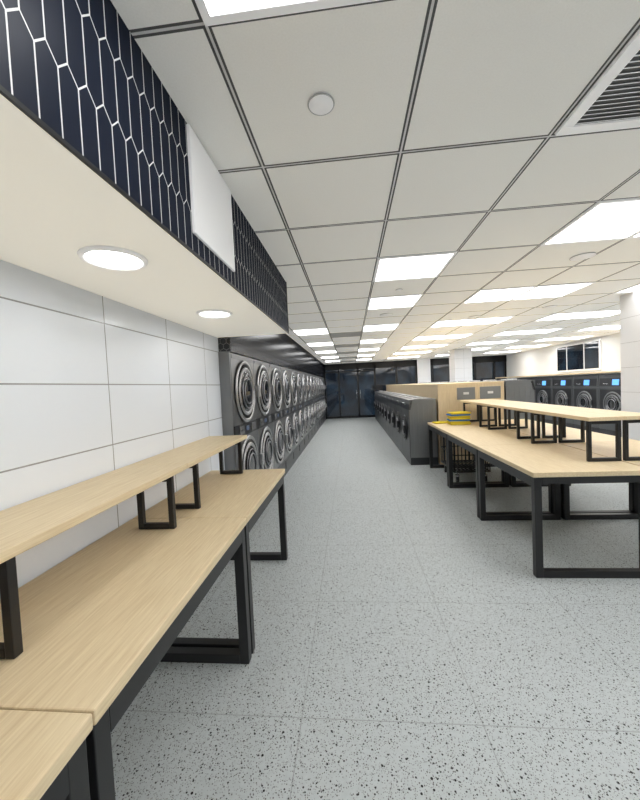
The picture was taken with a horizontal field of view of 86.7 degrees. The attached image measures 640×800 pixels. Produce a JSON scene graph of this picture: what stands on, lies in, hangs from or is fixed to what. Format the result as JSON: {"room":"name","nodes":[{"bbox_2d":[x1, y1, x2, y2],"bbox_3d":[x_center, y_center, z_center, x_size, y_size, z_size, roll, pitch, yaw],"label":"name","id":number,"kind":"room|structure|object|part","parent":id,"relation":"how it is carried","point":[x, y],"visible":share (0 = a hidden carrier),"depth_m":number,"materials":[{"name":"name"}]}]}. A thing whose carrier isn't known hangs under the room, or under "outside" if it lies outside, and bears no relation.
{"room":"laundromat","nodes":[
{"label":"laundromat","id":0,"kind":"room"},
{"bbox_2d":[0,259,224,587],"bbox_3d":[-1.293,0.281,0.122,0.120,2.450,6.388,-2,2,5],"label":"wall","id":1,"kind":"structure","parent":0,"point":[92,385],"depth_m":1.61,"materials":[{"name":"white tile"}]},
{"bbox_2d":[0,0,288,337],"bbox_3d":[-0.930,-0.717,0.050,0.702,0.481,6.394,-2,2,5],"label":"soffit beam","id":2,"kind":"structure","parent":0,"point":[95,149],"depth_m":0.98,"materials":[{"name":"white paint"}]},
{"bbox_2d":[77,245,147,270],"bbox_3d":[-0.759,-0.529,1.250,0.237,0.022,0.244,-2,2,5],"label":"recessed light","id":3,"kind":"object","parent":2,"relation":"attached to","point":[112,258],"depth_m":1.26,"materials":[{"name":"white plastic"}]},
{"bbox_2d":[197,309,231,318],"bbox_3d":[-0.683,-0.569,2.203,0.231,0.022,0.268,-2,2,5],"label":"recessed light","id":4,"kind":"object","parent":2,"relation":"attached to","point":[207,313],"depth_m":2.23,"materials":[{"name":"white plastic"}]},
{"bbox_2d":[218,334,323,377],"bbox_3d":[-0.809,-1.004,9.114,0.920,0.613,11.701,-2,2,5],"label":"bulkhead","id":5,"kind":"object","parent":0,"point":[281,350],"visible":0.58,"depth_m":5.29,"materials":[{"name":"grey paint"}]},
{"bbox_2d":[110,0,639,363],"bbox_3d":[2.853,-1.407,5.764,9.050,0.100,18.900,-2,2,5],"label":"ceiling","id":6,"kind":"structure","parent":0,"point":[438,135],"depth_m":1.46,"materials":[{"name":"tile"}]},
{"bbox_2d":[195,0,639,361],"bbox_3d":[3.186,-1.370,5.804,7.320,0.008,15.250,-2,2,5],"label":"ceiling lights","id":7,"kind":"object","parent":6,"relation":"in","point":[610,219],"depth_m":2.88},
{"bbox_2d":[308,92,596,346],"bbox_3d":[1.855,-1.278,5.045,3.101,0.009,8.106,-2,2,5],"label":"speakers","id":8,"kind":"object","parent":6,"relation":"in","point":[320,103],"depth_m":1.21,"materials":[{"name":"white plastic"}]},
{"bbox_2d":[330,29,639,361],"bbox_3d":[1.198,-1.339,7.515,1.801,0.014,13.391,-2,2,5],"label":"vent grilles","id":9,"kind":"object","parent":6,"relation":"in","point":[613,103],"depth_m":1.25,"materials":[{"name":"white metal"}]},
{"bbox_2d":[111,417,639,799],"bbox_3d":[3.097,1.079,7.255,9.050,0.100,21.700,-2,2,5],"label":"floor","id":10,"kind":"structure","parent":0,"point":[409,645],"depth_m":1.78,"materials":[{"name":"stone"}]},
{"bbox_2d":[0,710,92,799],"bbox_3d":[-0.847,1.098,0.233,0.653,0.770,1.096,-2,2,5],"label":"table","id":11,"kind":"object","parent":10,"relation":"on","point":[43,755],"visible":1,"depth_m":0.68,"materials":[{"name":"brown wood"}]},
{"bbox_2d":[0,517,251,799],"bbox_3d":[-0.749,1.051,1.325,0.653,0.770,1.091,-2,2,5],"label":"table","id":12,"kind":"object","parent":10,"relation":"on","point":[97,624],"visible":0.94,"depth_m":1.09,"materials":[{"name":"brown wood"}]},
{"bbox_2d":[0,464,186,658],"bbox_3d":[-0.931,0.523,1.319,0.338,0.298,1.091,-2,2,5],"label":"shelf","id":13,"kind":"object","parent":12,"relation":"on","point":[24,526],"visible":1,"depth_m":1.17,"materials":[{"name":"brown wood"}]},
{"bbox_2d":[133,469,287,653],"bbox_3d":[-0.653,1.006,2.405,0.653,0.770,1.071,-2,2,5],"label":"table","id":14,"kind":"object","parent":10,"relation":"on","point":[247,494],"visible":0.52,"depth_m":2.18,"materials":[{"name":"brown wood"}]},
{"bbox_2d":[130,435,246,508],"bbox_3d":[-0.835,0.477,2.399,0.338,0.298,1.071,-2,2,5],"label":"shelf","id":15,"kind":"object","parent":14,"relation":"on","point":[191,454],"visible":0.83,"depth_m":2.18,"materials":[{"name":"brown wood"}]},
{"bbox_2d":[218,352,263,469],"bbox_3d":[-1.062,0.444,3.700,0.699,1.830,0.796,-2,2,5],"label":"dryer","id":16,"kind":"object","parent":10,"relation":"on","point":[244,388],"depth_m":3.43,"materials":[{"name":"silver metal"}]},
{"bbox_3d":[-0.880,0.451,3.294,0.106,1.830,0.019,-2,2,5],"label":"dryer end panel","id":17,"kind":"part","parent":16,"relation":"part of","materials":[{"name":"grey metal"}]},
{"bbox_2d":[253,359,277,468],"bbox_3d":[-0.992,0.416,4.488,0.699,1.820,0.774,-2,2,5],"label":"dryer","id":18,"kind":"object","parent":10,"relation":"on","point":[266,445],"visible":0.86,"depth_m":4.34,"materials":[{"name":"silver metal"}]},
{"bbox_2d":[269,364,287,476],"bbox_3d":[-0.922,0.383,5.264,0.699,1.820,0.774,-2,2,5],"label":"dryer","id":19,"kind":"object","parent":10,"relation":"on","point":[274,370],"visible":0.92,"depth_m":5.13,"materials":[{"name":"silver metal"}]},
{"bbox_2d":[280,367,295,475],"bbox_3d":[-0.853,0.350,6.040,0.699,1.820,0.774,-2,2,5],"label":"dryer","id":20,"kind":"object","parent":10,"relation":"on","point":[284,372],"visible":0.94,"depth_m":5.90,"materials":[{"name":"silver metal"}]},
{"bbox_2d":[289,369,301,463],"bbox_3d":[-0.783,0.317,6.816,0.699,1.820,0.774,-2,2,5],"label":"dryer","id":21,"kind":"object","parent":10,"relation":"on","point":[292,373],"visible":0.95,"depth_m":6.68,"materials":[{"name":"silver metal"}]},
{"bbox_2d":[296,371,305,455],"bbox_3d":[-0.714,0.284,7.593,0.699,1.820,0.774,-2,2,5],"label":"dryer","id":22,"kind":"object","parent":10,"relation":"on","point":[301,420],"visible":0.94,"depth_m":7.45,"materials":[{"name":"silver metal"}]},
{"bbox_2d":[301,372,309,448],"bbox_3d":[-0.644,0.251,8.369,0.699,1.820,0.774,-2,2,5],"label":"dryer","id":23,"kind":"object","parent":10,"relation":"on","point":[304,393],"visible":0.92,"depth_m":8.22,"materials":[{"name":"silver metal"}]},
{"bbox_2d":[305,373,313,443],"bbox_3d":[-0.575,0.218,9.145,0.699,1.820,0.774,-2,2,5],"label":"dryer","id":24,"kind":"object","parent":10,"relation":"on","point":[310,415],"visible":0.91,"depth_m":8.99,"materials":[{"name":"silver metal"}]},
{"bbox_2d":[309,374,315,437],"bbox_3d":[-0.505,0.185,9.921,0.699,1.820,0.774,-2,2,5],"label":"dryer","id":25,"kind":"object","parent":10,"relation":"on","point":[310,376],"visible":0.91,"depth_m":9.78,"materials":[{"name":"silver metal"}]},
{"bbox_2d":[312,375,318,433],"bbox_3d":[-0.436,0.152,10.697,0.699,1.820,0.774,-2,2,5],"label":"dryer","id":26,"kind":"object","parent":10,"relation":"on","point":[313,377],"visible":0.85,"depth_m":10.56,"materials":[{"name":"silver metal"}]},
{"bbox_2d":[315,376,320,430],"bbox_3d":[-0.366,0.119,11.474,0.699,1.820,0.774,-2,2,5],"label":"dryer","id":27,"kind":"object","parent":10,"relation":"on","point":[316,380],"visible":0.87,"depth_m":11.32,"materials":[{"name":"silver metal"}]},
{"bbox_2d":[317,377,322,427],"bbox_3d":[-0.297,0.086,12.250,0.699,1.820,0.774,-2,2,5],"label":"dryer","id":28,"kind":"object","parent":10,"relation":"on","point":[319,402],"visible":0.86,"depth_m":12.11,"materials":[{"name":"silver metal"}]},
{"bbox_2d":[319,377,323,425],"bbox_3d":[-0.227,0.053,13.026,0.699,1.820,0.774,-2,2,5],"label":"dryer","id":29,"kind":"object","parent":10,"relation":"on","point":[319,377],"visible":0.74,"depth_m":12.85,"materials":[{"name":"silver metal"}]},
{"bbox_2d":[321,378,325,422],"bbox_3d":[-0.158,0.020,13.802,0.699,1.820,0.774,-2,2,5],"label":"dryer","id":30,"kind":"object","parent":10,"relation":"on","point":[324,405],"visible":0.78,"depth_m":13.69,"materials":[{"name":"silver metal"}]},
{"bbox_2d":[323,378,326,420],"bbox_3d":[-0.088,-0.013,14.578,0.699,1.820,0.774,-2,2,5],"label":"dryer","id":31,"kind":"object","parent":10,"relation":"on","point":[323,378],"visible":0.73,"depth_m":14.47,"materials":[{"name":"silver metal"}]},
{"bbox_2d":[374,390,381,419],"bbox_3d":[2.485,0.208,13.960,0.551,1.185,0.850,-2,2,5],"label":"washer","id":32,"kind":"object","parent":10,"relation":"on","point":[381,390],"visible":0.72,"depth_m":13.83,"materials":[{"name":"grey metal"}]},
{"bbox_2d":[377,391,386,424],"bbox_3d":[2.334,0.280,12.269,0.551,1.185,0.850,-2,2,5],"label":"washer","id":33,"kind":"object","parent":10,"relation":"on","point":[378,396],"visible":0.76,"depth_m":12.17,"materials":[{"name":"grey metal"}]},
{"bbox_2d":[375,391,388,422],"bbox_3d":[2.410,0.244,13.115,0.551,1.185,0.850,-2,2,5],"label":"washer","id":34,"kind":"object","parent":10,"relation":"on","point":[379,391],"visible":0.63,"depth_m":13.02,"materials":[{"name":"grey metal"}]},
{"bbox_2d":[379,392,393,427],"bbox_3d":[2.258,0.316,11.423,0.551,1.185,0.850,-2,2,5],"label":"washer","id":35,"kind":"object","parent":10,"relation":"on","point":[380,397],"visible":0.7,"depth_m":11.30,"materials":[{"name":"grey metal"}]},
{"bbox_2d":[381,392,394,431],"bbox_3d":[2.182,0.352,10.577,0.551,1.185,0.850,-2,2,5],"label":"washer","id":36,"kind":"object","parent":10,"relation":"on","point":[383,394],"visible":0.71,"depth_m":10.47,"materials":[{"name":"grey metal"}]},
{"bbox_2d":[384,393,401,435],"bbox_3d":[2.107,0.388,9.731,0.551,1.185,0.850,-2,2,5],"label":"washer","id":37,"kind":"object","parent":10,"relation":"on","point":[386,395],"visible":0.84,"depth_m":9.60,"materials":[{"name":"grey metal"}]},
{"bbox_2d":[387,393,407,440],"bbox_3d":[2.031,0.423,8.885,0.551,1.185,0.850,-2,2,5],"label":"washer","id":38,"kind":"object","parent":10,"relation":"on","point":[389,411],"visible":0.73,"depth_m":8.80,"materials":[{"name":"grey metal"}]},
{"bbox_2d":[391,394,413,447],"bbox_3d":[1.955,0.459,8.039,0.551,1.185,0.850,-2,2,5],"label":"washer","id":39,"kind":"object","parent":10,"relation":"on","point":[393,401],"visible":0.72,"depth_m":7.91,"materials":[{"name":"grey metal"}]},
{"bbox_2d":[396,395,420,453],"bbox_3d":[1.879,0.495,7.194,0.551,1.185,0.850,-2,2,5],"label":"washer","id":40,"kind":"object","parent":10,"relation":"on","point":[398,399],"visible":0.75,"depth_m":7.08,"materials":[{"name":"grey metal"}]},
{"bbox_2d":[401,396,437,464],"bbox_3d":[1.804,0.531,6.348,0.551,1.185,0.850,-2,2,5],"label":"washer","id":41,"kind":"object","parent":10,"relation":"on","point":[417,411],"visible":0.98,"depth_m":5.93,"materials":[{"name":"grey metal"}]},
{"bbox_2d":[386,381,503,464],"bbox_3d":[2.991,0.223,10.076,1.108,1.405,8.540,-2,2,5],"label":"bulkhead","id":42,"kind":"object","parent":10,"relation":"on","point":[448,396],"visible":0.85,"depth_m":5.86,"materials":[{"name":"brown wood"}]},
{"bbox_2d":[427,421,503,486],"bbox_3d":[2.175,0.768,5.149,0.795,0.770,1.106,-2,2,5],"label":"table","id":43,"kind":"object","parent":10,"relation":"on","point":[440,429],"visible":0.46,"depth_m":5.00,"materials":[{"name":"brown wood"}]},
{"bbox_2d":[432,421,446,423],"bbox_3d":[1.956,0.364,5.508,0.220,0.024,0.160,-3,2,-9],"label":"cloth","id":44,"kind":"object","parent":43,"relation":"on","point":[435,422],"visible":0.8,"depth_m":5.44,"materials":[{"name":"yellow fabric"}]},
{"bbox_2d":[446,411,470,424],"bbox_3d":[2.160,0.281,5.294,0.326,0.188,0.255,-2,2,5],"label":"towel stack","id":45,"kind":"object","parent":43,"relation":"on","point":[459,417],"visible":1,"depth_m":5.19,"materials":[{"name":"yellow fabric"}]},
{"bbox_2d":[460,400,501,426],"bbox_3d":[2.426,0.193,5.172,0.261,0.348,0.966,-2,2,5],"label":"shelf","id":46,"kind":"object","parent":43,"relation":"on","point":[478,403],"visible":0.81,"depth_m":4.86,"materials":[{"name":"brown wood"}]},
{"bbox_2d":[440,436,490,481],"bbox_3d":[2.148,0.831,5.074,0.502,0.651,0.712,-2,2,5],"label":"cart","id":47,"kind":"object","parent":10,"relation":"on","point":[469,465],"visible":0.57,"depth_m":4.85,"materials":[{"name":"black metal"}]},
{"bbox_2d":[446,429,552,517],"bbox_3d":[2.076,0.815,4.044,0.795,0.770,1.106,-2,2,5],"label":"table","id":48,"kind":"object","parent":10,"relation":"on","point":[468,440],"visible":0.59,"depth_m":4.00,"materials":[{"name":"brown wood"}]},
{"bbox_2d":[482,403,546,438],"bbox_3d":[2.334,0.237,4.142,0.261,0.348,1.096,-2,2,5],"label":"shelf","id":49,"kind":"object","parent":48,"relation":"on","point":[519,408],"visible":0.91,"depth_m":3.89,"materials":[{"name":"brown wood"}]},
{"bbox_2d":[501,379,535,420],"bbox_3d":[3.500,0.333,6.187,0.551,1.435,0.850,-2,2,5],"label":"washer","id":50,"kind":"object","parent":10,"relation":"on","point":[514,389],"visible":0.27,"depth_m":5.76,"materials":[{"name":"grey metal"}]},
{"bbox_2d":[482,419,557,485],"bbox_3d":[2.963,0.733,5.077,0.760,0.770,1.106,-2,2,5],"label":"table","id":51,"kind":"object","parent":10,"relation":"on","point":[522,421],"visible":0.12,"depth_m":4.99,"materials":[{"name":"brown wood"}]},
{"bbox_2d":[478,399,519,425],"bbox_3d":[2.690,0.181,5.148,0.260,0.348,0.966,-2,2,5],"label":"shelf","id":52,"kind":"object","parent":51,"relation":"on","point":[493,400],"visible":0.54,"depth_m":4.83,"materials":[{"name":"brown wood"}]},
{"bbox_2d":[520,377,534,385],"bbox_3d":[7.372,-0.058,11.522,0.781,1.444,0.950,-2,2,5],"label":"washer","id":53,"kind":"object","parent":10,"relation":"on","point":[527,378],"visible":0.06,"depth_m":11.38,"materials":[{"name":"grey metal"}]},
{"bbox_2d":[535,376,552,423],"bbox_3d":[7.287,-0.018,10.576,0.781,1.444,0.950,-2,2,5],"label":"washer","id":54,"kind":"object","parent":10,"relation":"on","point":[543,385],"visible":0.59,"depth_m":10.48,"materials":[{"name":"grey metal"}]},
{"bbox_2d":[476,443,639,577],"bbox_3d":[1.977,0.862,2.940,0.795,0.770,1.106,-2,2,5],"label":"table","id":55,"kind":"object","parent":10,"relation":"on","point":[555,464],"visible":1,"depth_m":2.50,"materials":[{"name":"brown wood"}]},
{"bbox_2d":[523,408,624,461],"bbox_3d":[2.240,0.281,3.092,0.261,0.348,1.006,-2,2,5],"label":"shelf","id":56,"kind":"object","parent":55,"relation":"on","point":[590,418],"visible":1,"depth_m":2.65,"materials":[{"name":"brown wood"}]},
{"bbox_2d":[552,375,573,427],"bbox_3d":[7.203,0.022,9.631,0.781,1.444,0.950,-2,2,5],"label":"washer","id":57,"kind":"object","parent":10,"relation":"on","point":[562,386],"visible":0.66,"depth_m":9.53,"materials":[{"name":"grey metal"}]},
{"bbox_2d":[508,427,638,516],"bbox_3d":[2.864,0.780,3.972,0.760,0.770,1.106,-2,2,5],"label":"table","id":58,"kind":"object","parent":10,"relation":"on","point":[571,433],"visible":0.22,"depth_m":3.66,"materials":[{"name":"brown wood"}]},
{"bbox_2d":[503,402,572,437],"bbox_3d":[2.597,0.225,4.118,0.260,0.348,1.096,-2,2,5],"label":"shelf","id":59,"kind":"object","parent":58,"relation":"on","point":[520,403],"visible":0.63,"depth_m":3.84,"materials":[{"name":"brown wood"}]},
{"bbox_2d":[573,374,598,432],"bbox_3d":[7.118,0.063,8.686,0.781,1.444,0.950,-2,2,5],"label":"washer","id":60,"kind":"object","parent":10,"relation":"on","point":[585,387],"visible":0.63,"depth_m":8.63,"materials":[{"name":"grey metal"}]},
{"bbox_2d":[559,441,639,519],"bbox_3d":[2.765,0.827,2.868,0.760,0.770,1.106,-2,2,5],"label":"table","id":61,"kind":"object","parent":10,"relation":"on","point":[607,449],"visible":0.55,"depth_m":3.36,"materials":[{"name":"brown wood"}]},
{"bbox_2d":[553,407,639,460],"bbox_3d":[2.503,0.270,3.068,0.260,0.348,1.006,-2,2,5],"label":"shelf","id":62,"kind":"object","parent":61,"relation":"on","point":[630,417],"visible":0.8,"depth_m":2.81,"materials":[{"name":"brown wood"}]},
{"bbox_2d":[598,373,621,436],"bbox_3d":[7.033,0.103,7.740,0.781,1.444,0.950,-2,2,5],"label":"washer","id":63,"kind":"object","parent":10,"relation":"on","point":[609,385],"visible":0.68,"depth_m":7.87,"materials":[{"name":"grey metal"}]},
{"bbox_2d":[324,355,506,418],"bbox_3d":[3.732,-0.523,14.968,8.850,2.450,0.140,-2,2,5],"label":"wall","id":64,"kind":"structure","parent":0,"point":[350,390],"depth_m":15.09,"materials":[{"name":"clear glass"}]},
{"bbox_2d":[449,348,472,381],"bbox_3d":[4.595,-0.413,11.047,0.530,2.450,0.600,-2,2,5],"label":"column","id":65,"kind":"structure","parent":0,"point":[460,360],"depth_m":10.73,"materials":[{"name":"white tile"}]},
{"bbox_2d":[506,333,620,377],"bbox_3d":[7.275,-0.324,5.415,0.120,2.450,18.500,-2,2,5],"label":"wall","id":66,"kind":"structure","parent":0,"point":[541,361],"depth_m":11.40,"materials":[{"name":"white paint"}]},
{"bbox_2d":[496,371,620,377],"bbox_3d":[7.143,-0.716,9.128,0.776,0.038,9.540,-2,2,5],"label":"ledge","id":67,"kind":"object","parent":66,"relation":"attached to","point":[605,371],"visible":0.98,"depth_m":9.26,"materials":[{"name":"brown wood"}]},
{"bbox_2d":[556,339,601,371],"bbox_3d":[7.563,-1.258,9.982,0.055,0.820,1.920,-2,2,5],"label":"window","id":68,"kind":"structure","parent":66,"relation":"attached to","point":[582,356],"depth_m":9.79,"materials":[{"name":"white"}]},
{"bbox_2d":[620,290,639,483],"bbox_3d":[4.212,-0.131,4.139,0.560,2.450,0.600,-2,2,5],"label":"column","id":69,"kind":"structure","parent":0,"point":[629,302],"depth_m":4.29,"materials":[{"name":"white tile"}]}
]}

